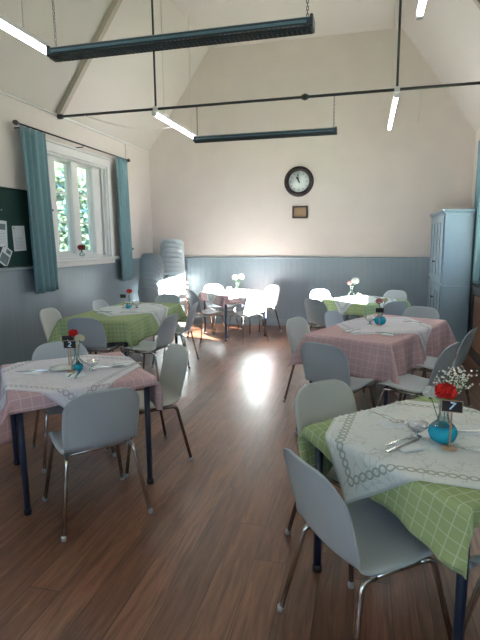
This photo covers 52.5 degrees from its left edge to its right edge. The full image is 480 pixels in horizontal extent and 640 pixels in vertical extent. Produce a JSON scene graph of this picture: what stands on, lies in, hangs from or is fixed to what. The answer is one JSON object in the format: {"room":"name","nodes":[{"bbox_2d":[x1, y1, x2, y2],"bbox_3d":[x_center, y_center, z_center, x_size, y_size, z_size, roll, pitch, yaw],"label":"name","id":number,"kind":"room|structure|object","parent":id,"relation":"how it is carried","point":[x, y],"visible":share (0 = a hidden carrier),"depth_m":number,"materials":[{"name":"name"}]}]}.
{"room":"community hall","nodes":[
{"label":"community hall","id":0,"kind":"room"},
{"bbox_2d":[0,91,152,268],"bbox_3d":[-3.388,-0.658,3.840,0.280,3.330,12.290,2,9,14],"label":"wall","id":1,"kind":"structure","parent":0,"point":[12,167],"depth_m":7.37,"materials":[{"name":"beige paint"}]},
{"bbox_2d":[0,186,32,267],"bbox_3d":[-2.886,-0.993,5.159,0.028,0.926,2.005,2,9,14],"label":"noticeboard","id":2,"kind":"object","parent":1,"relation":"attached to","point":[13,202],"visible":0.67,"depth_m":5.86,"materials":[{"name":"fabric"}]},
{"bbox_2d":[0,220,7,246],"bbox_3d":[-2.759,-0.998,5.620,0.009,0.311,0.225,2,9,14],"label":"notice sheet","id":3,"kind":"object","parent":2,"relation":"attached to","point":[3,224],"visible":1,"depth_m":5.66,"materials":[{"name":"paper"}]},
{"bbox_2d":[0,246,12,265],"bbox_3d":[-2.745,-0.748,5.704,0.009,0.271,0.252,2,9,14],"label":"leaflet","id":4,"kind":"object","parent":2,"relation":"attached to","point":[6,253],"visible":1,"depth_m":5.71,"materials":[{"name":"paper"}]},
{"bbox_2d":[12,226,26,250],"bbox_3d":[-2.682,-0.992,5.925,0.009,0.308,0.230,2,9,14],"label":"notice sheet","id":5,"kind":"object","parent":2,"relation":"attached to","point":[18,232],"visible":1,"depth_m":5.92,"materials":[{"name":"paper"}]},
{"bbox_2d":[0,260,140,365],"bbox_3d":[-3.236,0.364,3.960,0.017,1.270,12.272,2,9,14],"label":"wainscoting","id":6,"kind":"structure","parent":1,"relation":"attached to","point":[21,329],"depth_m":6.39,"materials":[{"name":"paint"}]},
{"bbox_2d":[0,258,140,271],"bbox_3d":[-3.232,-0.277,3.839,0.044,0.035,12.245,2,9,14],"label":"trim","id":7,"kind":"structure","parent":1,"relation":"attached to","point":[31,267],"depth_m":5.94,"materials":[{"name":"paint"}]},
{"bbox_2d":[12,120,129,161],"bbox_3d":[-2.305,-2.519,7.025,0.150,0.065,2.900,2,9,14],"label":"curtain rod","id":8,"kind":"object","parent":1,"relation":"attached to","point":[15,122],"visible":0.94,"depth_m":6.50,"materials":[{"name":"black metal"}]},
{"bbox_2d":[19,125,58,293],"bbox_3d":[-2.517,-1.346,6.146,0.085,2.006,0.540,2,9,14],"label":"curtain","id":9,"kind":"object","parent":8,"relation":"hanging from","point":[34,147],"visible":1,"depth_m":6.13,"materials":[{"name":"teal fabric"}]},
{"bbox_2d":[115,156,132,280],"bbox_3d":[-1.971,-1.694,8.298,0.084,2.036,0.440,1,9,12],"label":"curtain","id":10,"kind":"object","parent":8,"relation":"hanging from","point":[125,240],"visible":1,"depth_m":8.27,"materials":[{"name":"teal fabric"}]},
{"bbox_2d":[0,90,149,152],"bbox_3d":[-3.256,-2.274,3.541,0.019,0.023,12.290,2,9,14],"label":"trim","id":11,"kind":"structure","parent":1,"relation":"attached to","point":[1,92],"depth_m":6.85,"materials":[{"name":"white paint"}]},
{"bbox_2d":[46,138,118,267],"bbox_3d":[-2.455,-1.640,7.125,0.305,1.680,2.140,2,9,14],"label":"window","id":12,"kind":"structure","parent":1,"relation":"in","point":[80,187],"depth_m":7.35,"materials":[{"name":"white paint"}]},
{"bbox_2d":[0,322,479,639],"bbox_3d":[-0.421,1.119,3.371,5.810,0.080,12.290,2,9,14],"label":"floor","id":13,"kind":"structure","parent":0,"point":[213,556],"depth_m":2.67,"materials":[{"name":"wood"}]},
{"bbox_2d":[39,307,96,353],"bbox_3d":[-2.059,0.270,5.882,0.565,0.821,0.533,1,9,11],"label":"chair","id":14,"kind":"object","parent":13,"relation":"on","point":[49,317],"visible":0.23,"depth_m":5.86,"materials":[{"name":"plastic"}]},
{"bbox_2d":[31,341,115,472],"bbox_3d":[-1.307,0.613,3.724,0.533,0.821,0.565,-6,11,-30],"label":"chair","id":15,"kind":"object","parent":13,"relation":"on","point":[52,350],"visible":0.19,"depth_m":3.81,"materials":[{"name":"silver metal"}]},
{"bbox_2d":[10,387,153,515],"bbox_3d":[-1.122,0.713,3.364,0.826,0.735,0.826,-6,10,-28],"label":"dining table","id":16,"kind":"object","parent":13,"relation":"on","point":[18,428],"visible":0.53,"depth_m":3.16,"materials":[{"name":"metal"}]},
{"bbox_2d":[0,352,162,444],"bbox_3d":[-1.138,0.494,3.355,1.084,0.318,1.026,-6,10,-28],"label":"tablecloth","id":17,"kind":"object","parent":16,"relation":"on","point":[16,401],"visible":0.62,"depth_m":2.84,"materials":[{"name":"pink fabric"}]},
{"bbox_2d":[0,354,141,411],"bbox_3d":[-1.143,0.477,3.324,0.949,0.284,0.946,-6,10,-28],"label":"topper","id":18,"kind":"object","parent":17,"relation":"on","point":[60,389],"visible":0.8,"depth_m":3.10,"materials":[{"name":"fabric"}]},
{"bbox_2d":[49,364,73,370],"bbox_3d":[-1.205,0.327,3.311,0.170,0.016,0.170,2,9,14],"label":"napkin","id":19,"kind":"object","parent":18,"relation":"on","point":[61,367],"visible":0.88,"depth_m":3.33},
{"bbox_2d":[63,340,76,372],"bbox_3d":[-1.125,0.240,3.230,0.075,0.212,0.068,-6,11,-31],"label":"number sign","id":20,"kind":"object","parent":18,"relation":"on","point":[66,344],"visible":0.98,"depth_m":3.21,"materials":[{"name":"brown wood"}]},
{"bbox_2d":[84,359,99,369],"bbox_3d":[-1.002,0.305,3.297,0.108,0.060,0.108,2,9,14],"label":"metal dish","id":21,"kind":"object","parent":18,"relation":"on","point":[89,362],"visible":1,"depth_m":3.29,"materials":[{"name":"silver metal"}]},
{"bbox_2d":[67,317,123,353],"bbox_3d":[-1.598,0.334,5.460,0.533,0.821,0.565,1,9,12],"label":"chair","id":22,"kind":"object","parent":13,"relation":"on","point":[93,330],"visible":0.77,"depth_m":5.20,"materials":[{"name":"grey plastic"}]},
{"bbox_2d":[42,387,152,541],"bbox_3d":[-0.872,0.742,2.902,0.533,0.821,0.565,-6,11,-32],"label":"chair","id":23,"kind":"object","parent":13,"relation":"on","point":[96,420],"visible":1,"depth_m":2.68,"materials":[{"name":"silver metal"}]},
{"bbox_2d":[91,299,142,353],"bbox_3d":[-1.690,0.138,6.677,0.565,0.821,0.533,2,9,14],"label":"chair","id":24,"kind":"object","parent":13,"relation":"on","point":[100,303],"visible":0.08,"depth_m":6.71,"materials":[{"name":"grey plastic"}]},
{"bbox_2d":[138,287,158,302],"bbox_3d":[-1.530,-0.213,8.835,0.533,0.821,0.565,3,10,22],"label":"chair","id":25,"kind":"object","parent":13,"relation":"on","point":[146,294],"visible":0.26,"depth_m":8.57,"materials":[{"name":"grey plastic"}]},
{"bbox_2d":[138,282,159,294],"bbox_3d":[-1.523,-0.298,8.840,0.533,0.821,0.565,3,10,22],"label":"chair","id":26,"kind":"object","parent":25,"relation":"on","point":[142,284],"visible":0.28,"depth_m":8.53,"materials":[{"name":"grey plastic"}]},
{"bbox_2d":[139,277,160,293],"bbox_3d":[-1.516,-0.383,8.845,0.533,0.821,0.565,3,10,22],"label":"chair","id":27,"kind":"object","parent":26,"relation":"on","point":[143,279],"visible":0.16,"depth_m":8.53,"materials":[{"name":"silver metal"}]},
{"bbox_2d":[139,273,167,293],"bbox_3d":[-1.510,-0.468,8.850,0.533,0.821,0.565,3,10,22],"label":"chair","id":28,"kind":"object","parent":27,"relation":"on","point":[151,275],"visible":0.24,"depth_m":8.54,"materials":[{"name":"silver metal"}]},
{"bbox_2d":[140,268,165,293],"bbox_3d":[-1.503,-0.553,8.855,0.533,0.821,0.565,3,10,22],"label":"chair","id":29,"kind":"object","parent":28,"relation":"on","point":[143,270],"visible":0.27,"depth_m":8.55,"materials":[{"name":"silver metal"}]},
{"bbox_2d":[140,263,166,291],"bbox_3d":[-1.496,-0.638,8.860,0.533,0.821,0.565,3,10,22],"label":"chair","id":30,"kind":"object","parent":29,"relation":"on","point":[144,265],"visible":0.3,"depth_m":8.56,"materials":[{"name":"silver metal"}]},
{"bbox_2d":[141,258,167,293],"bbox_3d":[-1.489,-0.723,8.864,0.533,0.821,0.565,3,10,22],"label":"chair","id":31,"kind":"object","parent":30,"relation":"on","point":[144,260],"visible":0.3,"depth_m":8.56,"materials":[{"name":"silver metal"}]},
{"bbox_2d":[141,253,167,293],"bbox_3d":[-1.482,-0.808,8.870,0.533,0.821,0.565,3,10,22],"label":"chair","id":32,"kind":"object","parent":31,"relation":"on","point":[145,255],"visible":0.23,"depth_m":8.57,"materials":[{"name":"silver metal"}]},
{"bbox_2d":[104,343,193,477],"bbox_3d":[-0.683,0.621,3.639,0.565,0.821,0.533,-6,11,-30],"label":"chair","id":33,"kind":"object","parent":13,"relation":"on","point":[175,359],"visible":0.58,"depth_m":3.68,"materials":[{"name":"plastic"}]},
{"bbox_2d":[123,313,177,381],"bbox_3d":[-0.991,0.331,5.450,0.565,0.821,0.533,3,10,18],"label":"chair","id":34,"kind":"object","parent":13,"relation":"on","point":[166,332],"visible":0.86,"depth_m":5.31,"materials":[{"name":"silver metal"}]},
{"bbox_2d":[124,325,177,355],"bbox_3d":[-1.455,0.246,6.268,0.816,0.735,1.576,2,9,14],"label":"dining table","id":35,"kind":"object","parent":13,"relation":"on","point":[176,337],"visible":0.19,"depth_m":6.89,"materials":[{"name":"metal"}]},
{"bbox_2d":[47,302,186,351],"bbox_3d":[-1.456,0.039,6.234,1.113,0.335,1.863,2,9,14],"label":"tablecloth","id":36,"kind":"object","parent":35,"relation":"on","point":[131,329],"visible":0.63,"depth_m":5.55,"materials":[{"name":"green fabric"}]},
{"bbox_2d":[94,303,168,326],"bbox_3d":[-1.383,-0.005,6.312,0.929,0.283,0.928,-6,11,-33],"label":"topper","id":37,"kind":"object","parent":36,"relation":"on","point":[159,312],"visible":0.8,"depth_m":6.23,"materials":[{"name":"fabric"}]},
{"bbox_2d":[138,294,184,353],"bbox_3d":[-1.149,0.053,7.173,0.533,0.821,0.565,2,9,14],"label":"chair","id":38,"kind":"object","parent":13,"relation":"on","point":[162,298],"visible":0.16,"depth_m":7.37,"materials":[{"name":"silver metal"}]},
{"bbox_2d":[151,301,198,367],"bbox_3d":[-0.839,0.168,6.444,0.565,0.821,0.533,1,9,8],"label":"chair","id":39,"kind":"object","parent":13,"relation":"on","point":[191,314],"visible":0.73,"depth_m":6.30,"materials":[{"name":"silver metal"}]},
{"bbox_2d":[165,286,185,312],"bbox_3d":[-1.230,-0.255,9.076,0.533,0.821,0.565,-2,9,-8],"label":"chair","id":40,"kind":"object","parent":13,"relation":"on","point":[178,290],"visible":0.3,"depth_m":8.80,"materials":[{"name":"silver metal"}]},
{"bbox_2d":[162,281,186,314],"bbox_3d":[-1.234,-0.341,9.088,0.533,0.821,0.565,-2,9,-8],"label":"chair","id":41,"kind":"object","parent":40,"relation":"on","point":[169,283],"visible":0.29,"depth_m":8.78,"materials":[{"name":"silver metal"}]},
{"bbox_2d":[164,276,187,315],"bbox_3d":[-1.238,-0.427,9.100,0.533,0.821,0.565,-2,9,-8],"label":"chair","id":42,"kind":"object","parent":41,"relation":"on","point":[170,278],"visible":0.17,"depth_m":8.79,"materials":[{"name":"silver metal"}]},
{"bbox_2d":[163,271,187,312],"bbox_3d":[-1.242,-0.513,9.113,0.533,0.821,0.565,-2,9,-8],"label":"chair","id":43,"kind":"object","parent":42,"relation":"on","point":[173,273],"visible":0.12,"depth_m":8.80,"materials":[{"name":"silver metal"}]},
{"bbox_2d":[163,262,188,305],"bbox_3d":[-1.251,-0.685,9.137,0.533,0.821,0.565,-2,9,-8],"label":"chair","id":44,"kind":"object","parent":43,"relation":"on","point":[167,264],"visible":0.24,"depth_m":8.82,"materials":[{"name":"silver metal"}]},
{"bbox_2d":[162,257,187,301],"bbox_3d":[-1.255,-0.771,9.149,0.533,0.821,0.565,-2,9,-8],"label":"chair","id":45,"kind":"object","parent":44,"relation":"on","point":[170,259],"visible":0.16,"depth_m":8.84,"materials":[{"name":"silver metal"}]},
{"bbox_2d":[161,253,187,296],"bbox_3d":[-1.259,-0.857,9.161,0.533,0.821,0.565,-2,9,-8],"label":"chair","id":46,"kind":"object","parent":45,"relation":"on","point":[166,255],"visible":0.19,"depth_m":8.85,"materials":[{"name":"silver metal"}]},
{"bbox_2d":[161,248,186,288],"bbox_3d":[-1.264,-0.943,9.173,0.533,0.821,0.565,-2,9,-8],"label":"chair","id":47,"kind":"object","parent":46,"relation":"on","point":[167,250],"visible":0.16,"depth_m":8.86,"materials":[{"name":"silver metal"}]},
{"bbox_2d":[161,243,187,287],"bbox_3d":[-1.268,-1.029,9.185,0.533,0.821,0.565,-2,9,-8],"label":"chair","id":48,"kind":"object","parent":47,"relation":"on","point":[171,245],"visible":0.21,"depth_m":8.87,"materials":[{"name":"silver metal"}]},
{"bbox_2d":[160,239,187,282],"bbox_3d":[-1.272,-1.115,9.198,0.533,0.821,0.565,-2,9,-8],"label":"chair","id":49,"kind":"object","parent":48,"relation":"on","point":[166,241],"visible":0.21,"depth_m":8.89,"materials":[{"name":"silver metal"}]},
{"bbox_2d":[163,267,188,310],"bbox_3d":[-1.247,-0.599,9.125,0.533,0.821,0.565,-2,9,-8],"label":"chair","id":50,"kind":"object","parent":43,"relation":"on","point":[167,269],"visible":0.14,"depth_m":8.81,"materials":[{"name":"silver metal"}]},
{"bbox_2d":[187,290,228,342],"bbox_3d":[-0.566,-0.096,8.059,0.565,0.821,0.533,-6,11,-30],"label":"chair","id":51,"kind":"object","parent":13,"relation":"on","point":[193,297],"visible":0.88,"depth_m":7.91,"materials":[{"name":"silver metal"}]},
{"bbox_2d":[203,284,239,333],"bbox_3d":[-0.367,-0.223,8.834,0.533,0.821,0.565,-6,11,-30],"label":"chair","id":52,"kind":"object","parent":13,"relation":"on","point":[209,287],"visible":0.6,"depth_m":8.82,"materials":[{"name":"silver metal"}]},
{"bbox_2d":[203,301,265,340],"bbox_3d":[-0.094,-0.104,8.354,0.826,0.735,0.826,-6,11,-30],"label":"dining table","id":53,"kind":"object","parent":13,"relation":"on","point":[204,302],"visible":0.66,"depth_m":8.23,"materials":[{"name":"metal"}]},
{"bbox_2d":[198,291,274,308],"bbox_3d":[-0.096,-0.376,8.310,1.017,0.203,1.017,-6,11,-30],"label":"tablecloth","id":54,"kind":"object","parent":53,"relation":"on","point":[220,300],"visible":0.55,"depth_m":7.86,"materials":[{"name":"pink fabric"}]},
{"bbox_2d":[206,289,255,304],"bbox_3d":[-0.096,-0.382,8.309,0.890,0.200,0.890,2,10,16],"label":"topper","id":55,"kind":"object","parent":54,"relation":"on","point":[211,296],"visible":0.74,"depth_m":8.12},
{"bbox_2d":[227,291,268,343],"bbox_3d":[0.120,-0.077,7.908,0.533,0.821,0.565,-7,11,-35],"label":"chair","id":56,"kind":"object","parent":13,"relation":"on","point":[254,302],"visible":0.98,"depth_m":7.71,"materials":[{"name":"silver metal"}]},
{"bbox_2d":[241,284,281,334],"bbox_3d":[0.396,-0.210,8.715,0.565,0.821,0.533,-7,11,-35],"label":"chair","id":57,"kind":"object","parent":13,"relation":"on","point":[273,290],"visible":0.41,"depth_m":8.74,"materials":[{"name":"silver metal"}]},
{"bbox_2d":[283,317,309,401],"bbox_3d":[0.774,0.405,4.895,0.565,0.821,0.533,7,12,38],"label":"chair","id":58,"kind":"object","parent":13,"relation":"on","point":[296,327],"visible":0.26,"depth_m":4.96,"materials":[{"name":"plastic"}]},
{"bbox_2d":[304,298,327,327],"bbox_3d":[1.217,0.087,6.835,0.565,0.821,0.533,-7,11,-35],"label":"chair","id":59,"kind":"object","parent":13,"relation":"on","point":[315,309],"visible":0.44,"depth_m":6.66,"materials":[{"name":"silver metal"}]},
{"bbox_2d":[285,379,356,588],"bbox_3d":[0.594,0.784,2.564,0.533,0.821,0.565,-6,11,-30],"label":"chair","id":60,"kind":"object","parent":13,"relation":"on","point":[324,400],"visible":0.25,"depth_m":2.71,"materials":[{"name":"plastic"}]},
{"bbox_2d":[310,289,348,331],"bbox_3d":[1.415,-0.060,7.734,0.533,0.821,0.565,-6,11,-30],"label":"chair","id":61,"kind":"object","parent":13,"relation":"on","point":[319,294],"visible":0.2,"depth_m":7.89,"materials":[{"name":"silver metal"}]},
{"bbox_2d":[295,342,375,434],"bbox_3d":[0.806,0.548,4.013,0.533,0.821,0.565,8,12,42],"label":"chair","id":62,"kind":"object","parent":13,"relation":"on","point":[320,361],"visible":0.65,"depth_m":3.81,"materials":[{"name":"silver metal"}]},
{"bbox_2d":[324,310,365,396],"bbox_3d":[1.232,0.327,5.350,0.565,0.821,0.533,7,12,38],"label":"chair","id":63,"kind":"object","parent":13,"relation":"on","point":[333,317],"visible":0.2,"depth_m":5.46,"materials":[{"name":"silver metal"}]},
{"bbox_2d":[309,381,387,405],"bbox_3d":[1.418,0.433,4.955,0.796,0.735,1.536,7,12,38],"label":"dining table","id":64,"kind":"object","parent":13,"relation":"on","point":[385,397],"visible":0.08,"depth_m":4.17,"materials":[{"name":"metal"}]},
{"bbox_2d":[284,314,458,396],"bbox_3d":[1.421,0.262,4.907,1.138,0.400,1.854,7,12,38],"label":"tablecloth","id":65,"kind":"object","parent":64,"relation":"on","point":[377,357],"visible":0.74,"depth_m":4.31,"materials":[{"name":"pink fabric"}]},
{"bbox_2d":[335,317,431,354],"bbox_3d":[1.446,0.170,4.952,0.924,0.243,0.921,-1,9,-5],"label":"topper","id":66,"kind":"object","parent":65,"relation":"on","point":[397,325],"visible":0.88,"depth_m":4.80,"materials":[{"name":"fabric"}]},
{"bbox_2d":[374,313,385,324],"bbox_3d":[1.424,-0.028,4.941,0.120,0.150,0.120,2,9,14],"label":"flower vase","id":67,"kind":"object","parent":66,"relation":"on","point":[382,319],"visible":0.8,"depth_m":4.91,"materials":[{"name":"teal glass"}]},
{"bbox_2d":[277,448,451,639],"bbox_3d":[0.481,0.888,1.932,0.565,0.821,0.533,-5,10,-23],"label":"chair","id":68,"kind":"object","parent":13,"relation":"on","point":[364,533],"visible":0.85,"depth_m":1.81,"materials":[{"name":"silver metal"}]},
{"bbox_2d":[313,447,470,639],"bbox_3d":[0.897,0.884,2.204,0.826,0.735,0.826,-6,11,-30],"label":"dining table","id":69,"kind":"object","parent":13,"relation":"on","point":[461,585],"visible":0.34,"depth_m":1.69,"materials":[{"name":"metal"}]},
{"bbox_2d":[297,396,479,579],"bbox_3d":[0.909,0.682,2.178,0.975,0.347,1.005,-6,11,-30],"label":"tablecloth","id":70,"kind":"object","parent":69,"relation":"on","point":[443,517],"visible":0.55,"depth_m":1.70,"materials":[{"name":"green fabric"}]},
{"bbox_2d":[325,400,479,504],"bbox_3d":[0.887,0.627,2.163,0.948,0.244,0.942,-6,11,-30],"label":"topper","id":71,"kind":"object","parent":70,"relation":"on","point":[363,467],"visible":0.85,"depth_m":2.02,"materials":[{"name":"fabric"}]},
{"bbox_2d":[378,419,405,427],"bbox_3d":[0.713,0.483,2.280,0.100,0.004,0.100,-1,9,-6],"label":"paper napkin","id":72,"kind":"object","parent":71,"relation":"on","point":[387,424],"visible":0.79,"depth_m":2.26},
{"bbox_2d":[389,439,423,451],"bbox_3d":[0.695,0.524,2.030,0.100,0.004,0.100,-3,10,-16],"label":"paper napkin","id":73,"kind":"object","parent":71,"relation":"on","point":[414,446],"visible":0.89,"depth_m":2.02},
{"bbox_2d":[404,419,429,438],"bbox_3d":[0.769,0.479,2.124,0.108,0.060,0.108,2,9,14],"label":"sugar bowl","id":74,"kind":"object","parent":71,"relation":"on","point":[415,430],"visible":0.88,"depth_m":2.11,"materials":[{"name":"clear glass"}]},
{"bbox_2d":[407,417,425,427],"bbox_3d":[0.766,0.448,2.120,0.066,0.047,0.088,-1,9,-1],"label":"lump","id":75,"kind":"object","parent":74,"relation":"on","point":[413,422],"visible":0.98,"depth_m":2.09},
{"bbox_2d":[428,400,457,443],"bbox_3d":[0.860,0.430,2.061,0.120,0.175,0.120,2,9,14],"label":"flower vase","id":76,"kind":"object","parent":71,"relation":"on","point":[440,435],"visible":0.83,"depth_m":2.04,"materials":[{"name":"teal glass"}]},
{"bbox_2d":[422,385,441,427],"bbox_3d":[0.817,0.372,2.082,0.067,0.188,0.083,-3,10,-15],"label":"carnation","id":77,"kind":"object","parent":76,"relation":"in","point":[429,391],"visible":0.88,"depth_m":2.07,"materials":[{"name":"white plant"}]},
{"bbox_2d":[428,421,457,443],"bbox_3d":[0.861,0.480,2.069,0.120,0.074,0.120,2,9,14],"label":"bowl","id":78,"kind":"object","parent":76,"relation":"attached to","point":[440,435],"depth_m":2.03,"materials":[{"name":"teal glass"}]},
{"bbox_2d":[435,382,457,428],"bbox_3d":[0.863,0.366,2.050,0.094,0.207,0.095,2,9,14],"label":"carnation","id":79,"kind":"object","parent":76,"relation":"in","point":[446,391],"visible":0.97,"depth_m":2.02,"materials":[{"name":"red plant"}]},
{"bbox_2d":[433,366,479,400],"bbox_3d":[0.925,0.280,2.096,0.190,0.162,0.151,2,9,14],"label":"gypsophila spray","id":80,"kind":"object","parent":76,"relation":"in","point":[454,380],"visible":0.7,"depth_m":2.07,"materials":[{"name":"white plant"}]},
{"bbox_2d":[441,399,462,451],"bbox_3d":[0.857,0.426,1.985,0.068,0.208,0.062,-3,10,-17],"label":"number sign","id":81,"kind":"object","parent":71,"relation":"on","point":[452,406],"visible":1,"depth_m":1.97,"materials":[{"name":"brown wood"}]},
{"bbox_2d":[455,425,479,435],"bbox_3d":[1.040,0.495,2.188,0.120,0.004,0.120,0,9,4],"label":"paper napkin","id":82,"kind":"object","parent":71,"relation":"on","point":[459,427],"visible":0.77,"depth_m":2.19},
{"bbox_2d":[380,301,406,315],"bbox_3d":[1.917,0.119,6.598,0.533,0.821,0.565,-5,10,-25],"label":"chair","id":83,"kind":"object","parent":13,"relation":"on","point":[397,308],"visible":0.2,"depth_m":6.31,"materials":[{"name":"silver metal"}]},
{"bbox_2d":[383,290,406,299],"bbox_3d":[2.248,-0.034,7.527,0.565,0.821,0.533,-8,12,-37],"label":"chair","id":84,"kind":"object","parent":13,"relation":"on","point":[397,294],"visible":0.14,"depth_m":7.63,"materials":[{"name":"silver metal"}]},
{"bbox_2d":[377,342,459,405],"bbox_3d":[1.425,0.554,3.938,0.565,0.821,0.533,8,12,42],"label":"chair","id":85,"kind":"object","parent":13,"relation":"on","point":[410,383],"visible":0.66,"depth_m":3.81,"materials":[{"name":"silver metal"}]},
{"bbox_2d":[402,306,438,377],"bbox_3d":[1.981,0.284,5.580,0.533,0.821,0.565,7,12,38],"label":"chair","id":86,"kind":"object","parent":13,"relation":"on","point":[415,311],"visible":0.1,"depth_m":5.72,"materials":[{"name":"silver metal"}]},
{"bbox_2d":[402,327,477,407],"bbox_3d":[1.874,0.450,4.560,0.565,0.821,0.533,7,12,38],"label":"chair","id":87,"kind":"object","parent":13,"relation":"on","point":[464,348],"visible":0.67,"depth_m":4.41,"materials":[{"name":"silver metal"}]},
{"bbox_2d":[427,209,475,347],"bbox_3d":[3.268,-0.679,7.703,0.442,2.020,1.445,2,9,14],"label":"tall cabinet","id":88,"kind":"object","parent":13,"relation":"on","point":[452,230],"visible":0.81,"depth_m":7.07,"materials":[{"name":"blue paint"}]},
{"bbox_2d":[464,554,479,631],"bbox_3d":[1.134,0.921,1.690,0.533,0.821,0.565,-6,11,-32],"label":"chair","id":89,"kind":"object","parent":13,"relation":"on","point":[474,561],"visible":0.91,"depth_m":1.76,"materials":[{"name":"silver metal"}]},
{"bbox_2d":[468,286,479,366],"bbox_3d":[3.110,0.139,5.947,0.260,0.970,1.660,2,9,14],"label":"base cabinet","id":90,"kind":"object","parent":13,"relation":"on","point":[474,351],"visible":0.94,"depth_m":6.47,"materials":[{"name":"black paint"}]},
{"bbox_3d":[1.822,0.070,7.175,0.826,0.735,0.826,-6,11,-30],"label":"dining table","id":91,"kind":"object","parent":13,"relation":"on","visible":0},
{"bbox_2d":[322,295,410,316],"bbox_3d":[1.820,-0.188,7.133,1.034,0.232,1.034,-6,11,-30],"label":"tablecloth","id":92,"kind":"object","parent":91,"relation":"on","point":[363,309],"visible":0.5,"depth_m":6.68,"materials":[{"name":"green fabric"}]},
{"bbox_2d":[333,296,396,314],"bbox_3d":[1.820,-0.209,7.130,0.890,0.199,0.890,1,9,12],"label":"topper","id":93,"kind":"object","parent":92,"relation":"on","point":[342,306],"visible":0.77,"depth_m":6.93,"materials":[{"name":"fabric"}]},
{"bbox_2d":[0,0,479,150],"bbox_3d":[-0.458,-3.116,2.684,6.410,1.840,12.290,2,9,14],"label":"ceiling","id":94,"kind":"structure","parent":0,"point":[447,36],"depth_m":7.12,"materials":[{"name":"paint"}]},
{"bbox_2d":[0,0,52,53],"bbox_3d":[-1.895,-3.079,3.273,0.052,1.835,1.860,2,9,14],"label":"tube light","id":95,"kind":"object","parent":94,"relation":"hanging from","point":[6,24],"visible":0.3,"depth_m":3.91,"materials":[{"name":"white plastic"}]},
{"bbox_2d":[152,0,197,138],"bbox_3d":[-0.906,-3.693,7.006,0.052,1.835,1.780,2,9,14],"label":"tube light","id":96,"kind":"object","parent":94,"relation":"hanging from","point":[159,115],"visible":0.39,"depth_m":6.90,"materials":[{"name":"white plastic"}]},
{"bbox_2d":[56,0,479,119],"bbox_3d":[0.327,-3.514,5.757,5.787,1.809,0.084,2,9,14],"label":"roof truss","id":97,"kind":"object","parent":94,"relation":"attached to","point":[114,6],"visible":1,"depth_m":6.15,"materials":[{"name":"metal"}]},
{"bbox_2d":[193,96,336,142],"bbox_3d":[0.283,-2.442,5.944,1.780,0.444,0.133,2,9,14],"label":"heater","id":98,"kind":"object","parent":97,"relation":"hanging from","point":[332,130],"visible":1,"depth_m":5.93,"materials":[{"name":"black metal"}]},
{"bbox_2d":[387,87,398,130],"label":"tube light","id":99,"kind":"object","parent":97,"relation":"hanging from","point":[394,103],"depth_m":6.27,"materials":[{"name":"white plastic"}]},
{"bbox_2d":[392,0,398,85],"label":"rod","id":100,"kind":"object","parent":94,"relation":"hanging from","point":[395,0],"depth_m":5.87,"materials":[{"name":"black metal"}]},
{"bbox_2d":[416,0,426,19],"bbox_3d":[1.090,-2.990,2.559,0.052,1.835,1.930,2,9,14],"label":"tube light","id":101,"kind":"object","parent":94,"relation":"hanging from","point":[420,7],"visible":1,"depth_m":3.50,"materials":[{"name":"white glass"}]},
{"bbox_3d":[-0.402,-3.048,2.916,5.787,1.809,0.084,2,9,14],"label":"roof truss","id":102,"kind":"object","parent":94,"relation":"attached to","visible":0},
{"bbox_2d":[46,0,314,61],"bbox_3d":[-0.429,-1.974,3.098,1.795,0.444,0.133,2,9,14],"label":"heater","id":103,"kind":"object","parent":102,"relation":"hanging from","point":[297,26],"visible":1,"depth_m":3.08,"materials":[{"name":"black metal"}]},
{"bbox_2d":[149,28,475,256],"bbox_3d":[1.100,-2.401,8.972,5.810,5.050,0.280,2,9,14],"label":"wall","id":104,"kind":"structure","parent":0,"point":[375,191],"depth_m":8.66,"materials":[{"name":"beige paint"}]},
{"bbox_2d":[193,316,321,326],"bbox_3d":[1.089,0.054,9.204,5.792,0.130,0.018,2,9,14],"label":"baseboard","id":105,"kind":"structure","parent":104,"relation":"attached to","point":[197,319],"depth_m":9.44,"materials":[{"name":"paint"}]},
{"bbox_2d":[284,166,313,196],"bbox_3d":[1.062,-2.499,8.787,0.536,0.536,0.060,2,9,14],"label":"wall clock","id":106,"kind":"object","parent":104,"relation":"attached to","point":[299,180],"visible":1,"depth_m":8.78,"materials":[{"name":"plastic"}]},
{"bbox_2d":[292,206,307,217],"bbox_3d":[1.094,-1.967,8.882,0.280,0.220,0.030,2,9,14],"label":"plaque","id":107,"kind":"object","parent":104,"relation":"attached to","point":[297,211],"visible":1,"depth_m":8.88,"materials":[{"name":"brown metal"}]},
{"bbox_2d":[181,259,429,320],"bbox_3d":[1.087,-0.511,9.130,5.794,1.270,0.017,2,9,14],"label":"wainscoting","id":108,"kind":"structure","parent":104,"relation":"attached to","point":[296,278],"depth_m":9.04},
{"bbox_2d":[184,257,429,258],"bbox_3d":[1.079,-1.150,9.013,5.792,0.028,0.044,2,9,14],"label":"trim","id":109,"kind":"structure","parent":104,"relation":"attached to","point":[184,257],"depth_m":8.95,"materials":[{"name":"paint"}]},
{"bbox_2d":[471,129,479,208],"bbox_3d":[2.516,-0.469,2.356,0.280,3.330,12.290,2,9,14],"label":"wall","id":110,"kind":"structure","parent":0,"point":[477,138],"depth_m":7.97,"materials":[{"name":"beige paint"}]},
{"bbox_2d":[467,282,479,333],"bbox_3d":[2.378,0.579,2.554,0.017,1.200,12.272,2,9,14],"label":"trim","id":111,"kind":"structure","parent":110,"relation":"attached to","point":[471,284],"depth_m":7.93,"materials":[{"name":"paint"}]},
{"bbox_3d":[3.117,-2.324,5.436,0.170,0.065,3.180,2,9,14],"label":"curtain rod","id":112,"kind":"object","parent":110,"relation":"attached to","visible":0},
{"bbox_2d":[471,140,479,283],"bbox_3d":[3.365,-1.526,6.892,0.083,2.011,0.478,2,9,12],"label":"curtain","id":113,"kind":"object","parent":112,"relation":"hanging from","point":[475,269],"visible":0.88,"depth_m":6.85,"materials":[{"name":"teal fabric"}]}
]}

